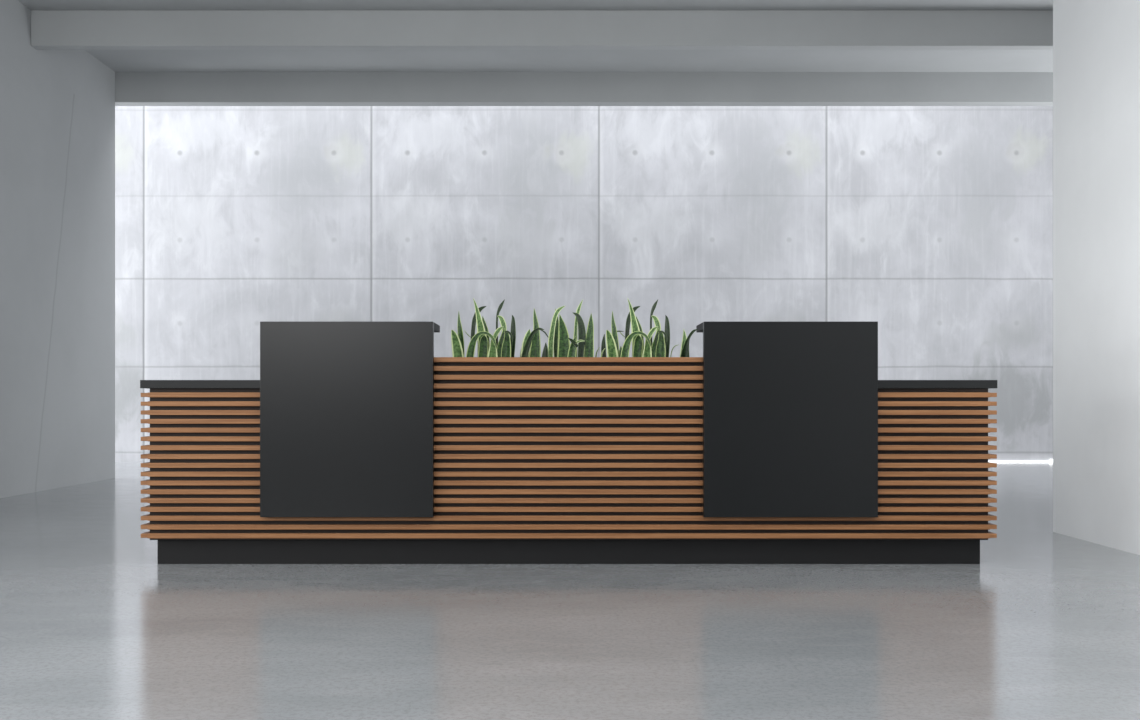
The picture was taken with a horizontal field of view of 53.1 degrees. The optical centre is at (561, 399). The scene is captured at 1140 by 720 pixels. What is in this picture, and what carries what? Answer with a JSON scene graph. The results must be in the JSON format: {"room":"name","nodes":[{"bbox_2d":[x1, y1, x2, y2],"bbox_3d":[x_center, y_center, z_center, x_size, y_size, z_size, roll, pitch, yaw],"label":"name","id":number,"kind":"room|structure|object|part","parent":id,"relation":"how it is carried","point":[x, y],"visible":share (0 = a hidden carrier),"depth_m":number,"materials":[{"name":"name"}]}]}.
{"room":"lobby","nodes":[
{"label":"lobby","id":0,"kind":"room"},
{"bbox_2d":[0,0,114,497],"bbox_3d":[-4.450,-1.203,2.985,0.300,3.908,15.970,0,0,0],"label":"wall","id":1,"kind":"structure","parent":0,"point":[57,107],"depth_m":9.62,"materials":[{"name":"grey paint"}]},
{"bbox_2d":[31,10,1052,49],"bbox_3d":[2.350,-3.011,9.281,13.300,0.291,0.107,0,0,0],"label":"beam","id":2,"kind":"structure","parent":1,"relation":"attached to","point":[50,29],"depth_m":9.23,"materials":[{"name":"paint"}]},
{"bbox_2d":[115,72,1052,105],"bbox_3d":[0.000,-3.111,11.047,18.000,0.491,0.145,0,0,0],"label":"beam","id":3,"kind":"structure","parent":1,"relation":"attached to","point":[131,88],"depth_m":10.98,"materials":[{"name":"paint"}]},
{"bbox_2d":[18,0,1052,71],"bbox_3d":[0.000,-3.257,2.995,18.000,0.200,15.990,0,0,0],"label":"ceiling","id":4,"kind":"structure","parent":0,"point":[116,60],"depth_m":10.42,"materials":[{"name":"paint"}]},
{"bbox_2d":[0,462,1139,719],"bbox_3d":[-1.500,0.851,4.505,21.000,0.200,19.010,0,0,0],"label":"floor","id":5,"kind":"structure","parent":0,"point":[1046,626],"depth_m":3.71,"materials":[{"name":"concrete"}]},
{"bbox_2d":[140,322,996,563],"bbox_3d":[0.030,0.199,5.520,3.881,1.104,0.800,0,0,0],"label":"reception desk","id":6,"kind":"object","parent":5,"relation":"on","point":[353,442],"visible":1,"depth_m":5.16,"materials":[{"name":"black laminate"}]},
{"bbox_2d":[140,380,259,388],"bbox_3d":[-1.270,-0.072,5.540,1.281,0.038,0.760,0,0,0],"label":"countertop","id":7,"kind":"structure","parent":6,"relation":"on","point":[148,384],"depth_m":5.16,"materials":[{"name":"black laminate"}]},
{"bbox_3d":[-0.968,0.087,5.140,0.777,0.879,0.040,0,0,0],"label":"panel","id":8,"kind":"part","parent":6,"relation":"part of","materials":[{"name":"black laminate"}]},
{"bbox_2d":[434,323,439,331],"bbox_3d":[-0.968,-0.336,5.285,0.777,0.032,0.250,0,0,0],"label":"shelf","id":9,"kind":"object","parent":6,"relation":"attached to","point":[436,327],"depth_m":5.31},
{"bbox_2d":[451,298,515,356],"bbox_3d":[-0.365,-0.308,5.335,0.298,0.341,0.172,0,0,0],"label":"snake plant","id":10,"kind":"object","parent":6,"relation":"on","point":[505,347],"visible":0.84,"depth_m":5.32,"materials":[{"name":"green plant"}]},
{"bbox_2d":[520,300,593,356],"bbox_3d":[-0.024,-0.308,5.340,0.347,0.340,0.161,0,0,0],"label":"snake plant","id":11,"kind":"object","parent":6,"relation":"on","point":[559,345],"visible":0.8,"depth_m":5.33,"materials":[{"name":"green plant"}]},
{"bbox_2d":[595,298,669,356],"bbox_3d":[0.331,-0.308,5.335,0.354,0.341,0.172,0,0,0],"label":"snake plant","id":12,"kind":"object","parent":6,"relation":"on","point":[660,346],"visible":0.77,"depth_m":5.33,"materials":[{"name":"green plant"}]},
{"bbox_2d":[670,329,697,356],"bbox_3d":[0.643,-0.236,5.329,0.272,0.196,0.058,0,0,-6],"label":"snake plant","id":13,"kind":"object","parent":6,"relation":"on","point":[684,351],"visible":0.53,"depth_m":5.30,"materials":[{"name":"green plant"}]},
{"bbox_2d":[696,323,702,331],"bbox_3d":[1.028,-0.336,5.285,0.782,0.032,0.250,0,0,0],"label":"shelf","id":14,"kind":"object","parent":6,"relation":"attached to","point":[700,327],"depth_m":5.29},
{"bbox_3d":[1.028,0.087,5.140,0.782,0.879,0.040,0,0,0],"label":"panel","id":15,"kind":"part","parent":6,"relation":"part of","materials":[{"name":"black laminate"}]},
{"bbox_2d":[878,380,996,388],"bbox_3d":[1.329,-0.072,5.540,1.284,0.038,0.760,0,0,0],"label":"countertop","id":16,"kind":"structure","parent":6,"relation":"on","point":[988,384],"depth_m":5.16,"materials":[{"name":"black laminate"}]},
{"bbox_2d":[988,459,1052,461],"bbox_3d":[5.027,0.733,13.785,1.866,0.036,0.040,0,0,0],"label":"light strip","id":17,"kind":"object","parent":5,"relation":"on","point":[1050,460],"visible":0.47,"depth_m":13.77,"materials":[{"name":"white plastic"}]},
{"bbox_2d":[115,106,1052,461],"bbox_3d":[0.000,-2.249,13.910,18.000,6.000,0.200,0,0,0],"label":"wall","id":18,"kind":"structure","parent":0,"point":[931,225],"depth_m":13.81,"materials":[{"name":"concrete"}]},
{"bbox_2d":[1053,0,1139,554],"bbox_3d":[3.043,-1.203,0.743,0.500,3.908,11.486,0,0,0],"label":"wall","id":19,"kind":"structure","parent":0,"point":[1096,43],"depth_m":5.95,"materials":[{"name":"paint"}]}
]}

